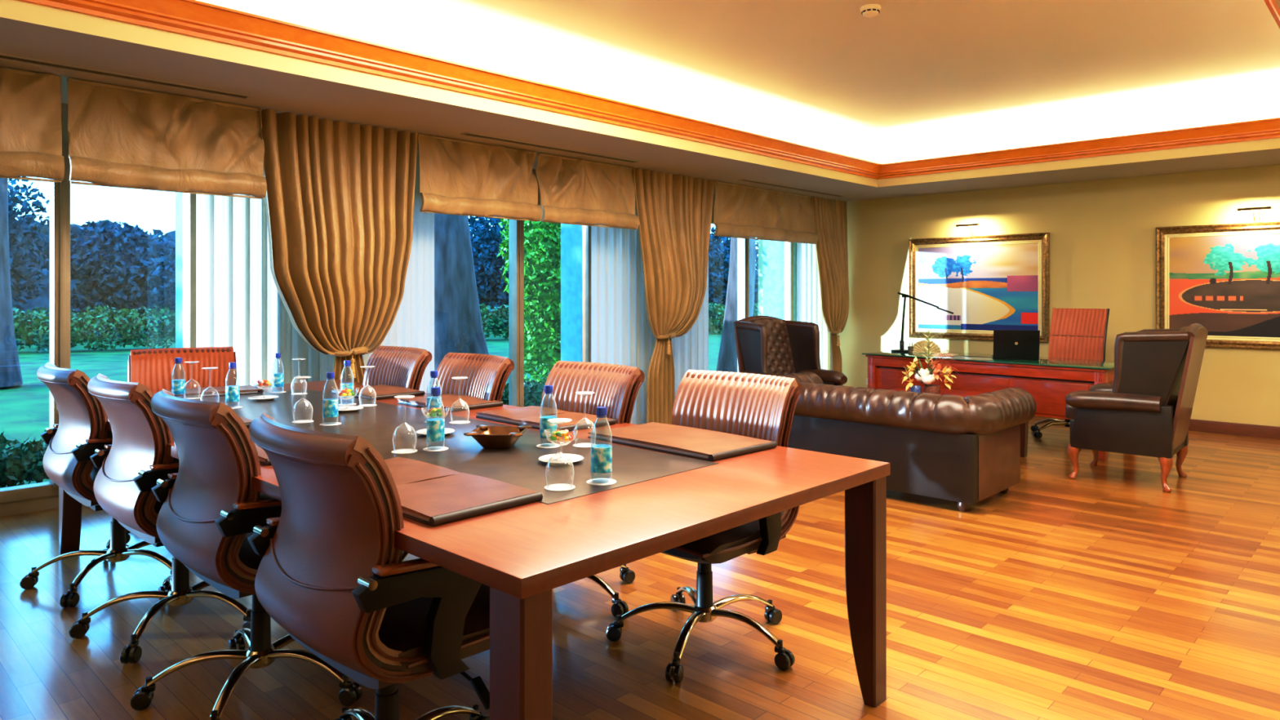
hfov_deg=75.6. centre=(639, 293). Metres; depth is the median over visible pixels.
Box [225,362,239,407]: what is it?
water bottle
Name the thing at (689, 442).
portfolio
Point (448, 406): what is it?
coupe glass
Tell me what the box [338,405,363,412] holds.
saucer
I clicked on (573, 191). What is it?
roman shade
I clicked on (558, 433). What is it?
candy
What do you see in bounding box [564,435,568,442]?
candy
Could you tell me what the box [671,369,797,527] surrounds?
backrest
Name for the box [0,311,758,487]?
lawn
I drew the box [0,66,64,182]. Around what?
roman shade
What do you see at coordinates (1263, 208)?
picture light
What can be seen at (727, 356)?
pine tree
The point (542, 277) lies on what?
ivy
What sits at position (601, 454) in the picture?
water bottle
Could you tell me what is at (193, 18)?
trim
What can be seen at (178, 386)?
water bottle
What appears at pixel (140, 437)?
backrest
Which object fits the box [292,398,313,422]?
bowl
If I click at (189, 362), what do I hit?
wine glass
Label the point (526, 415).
portfolio
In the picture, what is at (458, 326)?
pine tree
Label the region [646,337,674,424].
drape
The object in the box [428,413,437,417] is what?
candy
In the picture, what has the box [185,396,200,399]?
coaster
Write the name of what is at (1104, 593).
floor
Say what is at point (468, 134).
ceiling vent
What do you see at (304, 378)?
wine glass
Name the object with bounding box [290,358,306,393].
wine glass
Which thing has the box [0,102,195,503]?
window
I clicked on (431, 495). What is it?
portfolio
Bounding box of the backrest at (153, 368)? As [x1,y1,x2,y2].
[129,346,235,394]
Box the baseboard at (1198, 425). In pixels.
[1188,418,1279,439]
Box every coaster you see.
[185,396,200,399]
[269,391,285,393]
[290,392,306,395]
[292,419,313,423]
[319,422,341,426]
[338,403,356,405]
[358,404,376,406]
[391,448,417,453]
[422,446,448,451]
[448,420,470,423]
[536,443,560,448]
[544,483,575,491]
[573,443,596,447]
[586,478,616,485]
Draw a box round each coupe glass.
[252,378,274,399]
[334,387,359,409]
[421,406,449,418]
[544,429,577,462]
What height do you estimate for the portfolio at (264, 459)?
0.026 m
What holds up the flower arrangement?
on the coffee table at (1024, 426)
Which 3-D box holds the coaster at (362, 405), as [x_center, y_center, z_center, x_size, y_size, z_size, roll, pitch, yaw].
[-1.300,0.531,3.940,0.085,0.002,0.085,0,0,44]
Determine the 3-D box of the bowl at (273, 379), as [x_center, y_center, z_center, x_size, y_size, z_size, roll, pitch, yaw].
[-1.896,0.456,4.156,0.104,0.048,0.104,0,0,44]
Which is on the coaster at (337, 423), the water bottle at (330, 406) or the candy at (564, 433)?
the water bottle at (330, 406)
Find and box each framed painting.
[908,232,1049,342]
[1155,221,1279,350]
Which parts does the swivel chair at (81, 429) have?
leg, armrest, seat, armrest, leg, leg, leg, leg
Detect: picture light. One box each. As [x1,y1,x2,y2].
[955,223,979,235]
[1236,206,1271,222]
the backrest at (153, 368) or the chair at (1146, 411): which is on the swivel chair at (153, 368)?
the backrest at (153, 368)
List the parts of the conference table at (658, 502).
leg, leg, leg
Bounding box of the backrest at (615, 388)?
[541,360,640,423]
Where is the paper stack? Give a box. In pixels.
[927,353,958,356]
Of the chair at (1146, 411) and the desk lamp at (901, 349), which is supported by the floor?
the chair at (1146, 411)
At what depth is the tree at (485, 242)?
30.35 m
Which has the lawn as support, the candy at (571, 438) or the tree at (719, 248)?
the tree at (719, 248)
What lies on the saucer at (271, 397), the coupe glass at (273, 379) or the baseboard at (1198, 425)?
the coupe glass at (273, 379)
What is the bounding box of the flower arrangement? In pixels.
[900,328,958,394]
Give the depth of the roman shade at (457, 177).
6.18 m
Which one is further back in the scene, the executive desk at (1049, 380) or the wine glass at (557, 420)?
the executive desk at (1049, 380)
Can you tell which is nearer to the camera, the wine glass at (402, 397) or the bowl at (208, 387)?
the wine glass at (402, 397)
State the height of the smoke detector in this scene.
0.053 m
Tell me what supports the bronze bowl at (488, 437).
on the conference table at (658, 502)
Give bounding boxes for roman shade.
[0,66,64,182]
[66,77,266,199]
[417,133,542,221]
[535,152,639,229]
[713,180,818,244]
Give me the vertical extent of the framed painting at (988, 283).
1.150 m
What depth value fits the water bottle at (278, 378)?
4.45 m
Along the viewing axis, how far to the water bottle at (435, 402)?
3.42 m
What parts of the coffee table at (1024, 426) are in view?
leg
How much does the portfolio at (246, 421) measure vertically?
0.026 m
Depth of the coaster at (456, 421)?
3.41 m
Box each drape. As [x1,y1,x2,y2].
[259,107,417,382]
[632,167,714,424]
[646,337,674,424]
[811,195,848,372]
[829,333,841,372]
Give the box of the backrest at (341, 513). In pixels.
[261,413,404,666]
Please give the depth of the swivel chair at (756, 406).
3.03 m
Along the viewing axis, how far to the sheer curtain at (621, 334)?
7.86 m
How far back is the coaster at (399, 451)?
2.79 m
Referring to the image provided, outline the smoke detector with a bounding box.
[860,4,880,17]
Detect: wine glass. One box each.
[183,361,200,399]
[200,367,219,402]
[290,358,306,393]
[292,376,313,422]
[359,365,376,405]
[392,395,417,453]
[449,376,469,423]
[545,417,574,489]
[573,391,595,446]
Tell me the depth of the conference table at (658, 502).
2.33 m
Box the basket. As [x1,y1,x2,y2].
[924,384,940,394]
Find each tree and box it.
[0,177,22,387]
[8,176,49,318]
[41,219,175,336]
[434,213,488,370]
[467,215,533,328]
[708,226,758,328]
[715,237,755,372]
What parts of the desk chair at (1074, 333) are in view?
leg, leg, backrest, frame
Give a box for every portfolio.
[167,385,263,398]
[238,415,252,427]
[253,442,271,465]
[330,384,424,399]
[383,457,542,526]
[397,393,503,412]
[475,405,616,431]
[587,422,777,461]
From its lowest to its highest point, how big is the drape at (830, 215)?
2.425 m
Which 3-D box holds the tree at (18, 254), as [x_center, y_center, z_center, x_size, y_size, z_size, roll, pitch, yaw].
[-19.358,-1.194,22.902,4.664,5.759,5.681,0,0,26]
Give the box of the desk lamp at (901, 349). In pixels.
[890,292,953,352]
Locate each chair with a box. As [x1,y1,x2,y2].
[19,362,171,607]
[68,373,274,663]
[125,346,236,544]
[130,388,362,719]
[247,413,489,719]
[362,345,431,390]
[401,352,514,561]
[541,360,644,617]
[605,369,801,683]
[733,315,847,386]
[1031,307,1109,438]
[1065,323,1208,491]
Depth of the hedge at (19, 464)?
5.67 m
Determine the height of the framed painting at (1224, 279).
1.135 m
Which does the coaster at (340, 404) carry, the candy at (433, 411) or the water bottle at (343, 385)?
the water bottle at (343, 385)
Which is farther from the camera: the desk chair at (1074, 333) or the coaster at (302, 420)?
the desk chair at (1074, 333)
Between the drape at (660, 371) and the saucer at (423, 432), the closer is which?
the saucer at (423, 432)
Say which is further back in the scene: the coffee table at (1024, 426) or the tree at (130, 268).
the tree at (130, 268)
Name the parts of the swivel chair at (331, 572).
armrest, leg, seat, armrest, leg, height lever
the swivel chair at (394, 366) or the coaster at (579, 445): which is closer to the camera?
the coaster at (579, 445)
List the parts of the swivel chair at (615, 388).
leg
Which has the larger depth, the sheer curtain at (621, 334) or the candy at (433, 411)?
the sheer curtain at (621, 334)
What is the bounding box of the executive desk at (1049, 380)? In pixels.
[862,351,1114,461]
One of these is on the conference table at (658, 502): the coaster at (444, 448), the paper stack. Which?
the coaster at (444, 448)
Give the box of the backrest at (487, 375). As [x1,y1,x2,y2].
[431,352,510,400]
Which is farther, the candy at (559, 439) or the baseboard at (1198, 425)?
the baseboard at (1198, 425)
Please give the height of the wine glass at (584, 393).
0.184 m
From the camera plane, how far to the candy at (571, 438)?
2.61 m
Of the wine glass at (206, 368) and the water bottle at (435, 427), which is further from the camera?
the wine glass at (206, 368)
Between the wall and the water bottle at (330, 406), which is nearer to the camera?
the water bottle at (330, 406)
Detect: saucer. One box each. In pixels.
[247,395,278,400]
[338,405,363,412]
[415,427,454,435]
[537,453,583,465]
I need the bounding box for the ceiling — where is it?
[0,0,1279,201]
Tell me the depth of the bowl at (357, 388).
3.74 m
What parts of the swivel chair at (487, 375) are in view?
leg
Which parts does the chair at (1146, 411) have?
cabriole leg, cabriole leg, rolled arm, rolled arm, panel, seat frame, cabriole leg, panel, cabriole leg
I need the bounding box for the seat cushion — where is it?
[1065,404,1075,419]
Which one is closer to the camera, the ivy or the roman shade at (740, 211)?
the roman shade at (740, 211)
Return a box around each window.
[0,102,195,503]
[0,191,795,516]
[508,168,591,407]
[711,194,793,372]
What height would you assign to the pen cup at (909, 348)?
0.100 m
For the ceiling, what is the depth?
5.88 m
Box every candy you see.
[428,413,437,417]
[429,408,437,413]
[548,435,556,441]
[554,431,564,436]
[556,436,562,442]
[560,431,567,436]
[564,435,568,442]
[567,434,573,440]
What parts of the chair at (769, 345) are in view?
rolled arm, rolled arm, panel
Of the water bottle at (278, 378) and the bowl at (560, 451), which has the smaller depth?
the bowl at (560, 451)
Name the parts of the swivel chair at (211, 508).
armrest, leg, seat, leg, leg, armrest, leg, leg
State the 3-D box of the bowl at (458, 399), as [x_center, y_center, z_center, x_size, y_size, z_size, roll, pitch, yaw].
[-0.747,0.482,3.420,0.080,0.096,0.080,0,0,-12]
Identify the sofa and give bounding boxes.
[775,372,1036,511]
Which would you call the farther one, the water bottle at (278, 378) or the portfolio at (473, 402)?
the water bottle at (278, 378)
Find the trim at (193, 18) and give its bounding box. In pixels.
[19,0,1279,179]
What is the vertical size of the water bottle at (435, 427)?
0.208 m
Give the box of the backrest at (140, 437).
[96,373,174,524]
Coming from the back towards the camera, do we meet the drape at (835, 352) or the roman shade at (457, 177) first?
the drape at (835, 352)
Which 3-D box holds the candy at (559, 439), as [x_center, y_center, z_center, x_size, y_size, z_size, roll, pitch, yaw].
[-0.253,0.456,2.588,0.016,0.021,0.031,0,0,14]
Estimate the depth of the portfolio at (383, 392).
4.33 m
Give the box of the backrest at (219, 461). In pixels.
[160,388,261,580]
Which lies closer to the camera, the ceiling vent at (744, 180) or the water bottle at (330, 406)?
the water bottle at (330, 406)
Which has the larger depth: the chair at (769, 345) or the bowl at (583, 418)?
the chair at (769, 345)
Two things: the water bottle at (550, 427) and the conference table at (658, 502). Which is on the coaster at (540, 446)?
the water bottle at (550, 427)
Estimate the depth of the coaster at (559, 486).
2.26 m
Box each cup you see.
[907,342,913,352]
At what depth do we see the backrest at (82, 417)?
3.45 m
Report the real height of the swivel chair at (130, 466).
0.974 m
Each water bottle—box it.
[171,357,185,398]
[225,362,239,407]
[271,352,284,391]
[322,372,338,424]
[340,360,353,404]
[426,370,441,417]
[426,386,444,449]
[539,385,556,446]
[591,406,612,483]
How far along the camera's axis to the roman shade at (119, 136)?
4.66 m
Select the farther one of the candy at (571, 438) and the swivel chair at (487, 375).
the swivel chair at (487, 375)
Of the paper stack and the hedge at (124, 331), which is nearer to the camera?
the paper stack
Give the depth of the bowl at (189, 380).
4.22 m
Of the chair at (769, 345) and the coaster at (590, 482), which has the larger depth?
the chair at (769, 345)
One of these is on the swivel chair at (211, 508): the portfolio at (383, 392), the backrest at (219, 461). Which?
the backrest at (219, 461)
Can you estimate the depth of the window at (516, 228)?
7.46 m
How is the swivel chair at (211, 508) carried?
on the floor
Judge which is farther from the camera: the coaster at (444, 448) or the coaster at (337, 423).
the coaster at (337, 423)
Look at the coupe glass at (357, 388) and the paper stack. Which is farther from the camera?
the paper stack
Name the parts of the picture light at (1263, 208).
arm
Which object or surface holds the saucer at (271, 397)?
on the conference table at (658, 502)
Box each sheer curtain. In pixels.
[195,143,434,393]
[591,210,708,424]
[796,242,824,368]
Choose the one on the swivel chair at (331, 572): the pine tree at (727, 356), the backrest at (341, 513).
the backrest at (341, 513)
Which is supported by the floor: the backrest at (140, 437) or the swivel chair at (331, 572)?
the swivel chair at (331, 572)
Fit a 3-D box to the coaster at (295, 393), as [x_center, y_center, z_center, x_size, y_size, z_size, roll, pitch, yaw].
[-1.817,0.531,4.398,0.085,0.002,0.085,0,0,44]
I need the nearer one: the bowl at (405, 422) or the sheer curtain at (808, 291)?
the bowl at (405, 422)
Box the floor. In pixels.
[0,415,1279,719]
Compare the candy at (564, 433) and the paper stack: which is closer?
the candy at (564, 433)
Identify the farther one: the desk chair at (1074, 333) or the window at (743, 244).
the window at (743, 244)
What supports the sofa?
on the floor
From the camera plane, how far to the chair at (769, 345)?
7.30 m
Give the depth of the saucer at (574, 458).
2.63 m
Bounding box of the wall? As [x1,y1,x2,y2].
[758,164,1279,426]
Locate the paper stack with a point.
(933, 354)
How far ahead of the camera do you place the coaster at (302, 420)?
3.43 m
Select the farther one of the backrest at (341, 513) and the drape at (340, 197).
the drape at (340, 197)
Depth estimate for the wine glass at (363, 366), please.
3.94 m
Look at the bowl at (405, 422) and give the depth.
2.79 m
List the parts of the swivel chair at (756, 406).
leg, leg, leg, seat, leg, leg, armrest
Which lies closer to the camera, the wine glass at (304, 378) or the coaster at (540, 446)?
the coaster at (540, 446)
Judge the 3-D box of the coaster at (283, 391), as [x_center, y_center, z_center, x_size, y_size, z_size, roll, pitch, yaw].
[-1.960,0.531,4.466,0.085,0.002,0.085,0,0,44]
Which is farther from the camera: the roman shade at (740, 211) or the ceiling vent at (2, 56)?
the roman shade at (740, 211)
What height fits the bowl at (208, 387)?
0.096 m
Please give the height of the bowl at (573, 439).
0.048 m
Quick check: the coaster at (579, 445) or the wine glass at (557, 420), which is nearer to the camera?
the wine glass at (557, 420)
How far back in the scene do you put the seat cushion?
5.80 m
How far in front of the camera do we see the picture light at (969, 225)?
9.02 m
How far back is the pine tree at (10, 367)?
12.26 m
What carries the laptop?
on the executive desk at (1049, 380)
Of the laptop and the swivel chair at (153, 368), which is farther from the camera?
the laptop
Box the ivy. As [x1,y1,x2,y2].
[496,218,560,383]
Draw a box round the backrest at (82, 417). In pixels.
[44,362,108,491]
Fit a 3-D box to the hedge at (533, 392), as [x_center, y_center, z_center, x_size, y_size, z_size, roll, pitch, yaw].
[-1.112,1.199,9.408,0.846,0.470,2.382,0,0,44]
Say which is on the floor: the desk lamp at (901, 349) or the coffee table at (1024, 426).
the coffee table at (1024, 426)
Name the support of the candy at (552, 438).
in the coupe glass at (558, 460)
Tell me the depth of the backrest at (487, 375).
4.17 m
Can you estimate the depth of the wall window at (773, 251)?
8.31 m
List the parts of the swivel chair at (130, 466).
leg, armrest, leg, armrest, leg, seat, leg, leg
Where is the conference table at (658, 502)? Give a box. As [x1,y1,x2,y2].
[56,379,890,719]
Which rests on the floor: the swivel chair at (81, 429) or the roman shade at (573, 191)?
the swivel chair at (81, 429)
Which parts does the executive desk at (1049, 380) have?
leg, raised panel, modesty panel, glass, leg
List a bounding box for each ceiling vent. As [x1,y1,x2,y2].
[0,53,251,99]
[460,132,639,163]
[737,178,844,196]
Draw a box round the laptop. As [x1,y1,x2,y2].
[991,329,1039,359]
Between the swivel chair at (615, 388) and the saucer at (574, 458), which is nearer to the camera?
the saucer at (574, 458)
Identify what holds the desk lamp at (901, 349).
on the executive desk at (1049, 380)
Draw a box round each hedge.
[0,430,49,488]
[12,301,758,352]
[13,219,758,326]
[501,379,545,406]
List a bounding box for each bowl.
[183,379,200,399]
[200,386,219,402]
[252,378,274,389]
[290,376,306,393]
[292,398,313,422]
[334,387,359,399]
[359,385,376,405]
[392,422,417,453]
[449,399,469,423]
[463,424,532,448]
[544,429,577,445]
[545,451,574,489]
[573,417,595,446]
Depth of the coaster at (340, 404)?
3.96 m
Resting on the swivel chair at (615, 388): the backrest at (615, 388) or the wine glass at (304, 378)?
the backrest at (615, 388)
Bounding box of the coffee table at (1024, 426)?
[889,386,1028,457]
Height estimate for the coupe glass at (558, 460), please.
0.094 m
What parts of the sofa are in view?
panel, panel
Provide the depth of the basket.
6.40 m
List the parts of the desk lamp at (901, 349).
arm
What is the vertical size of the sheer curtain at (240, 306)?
2.405 m

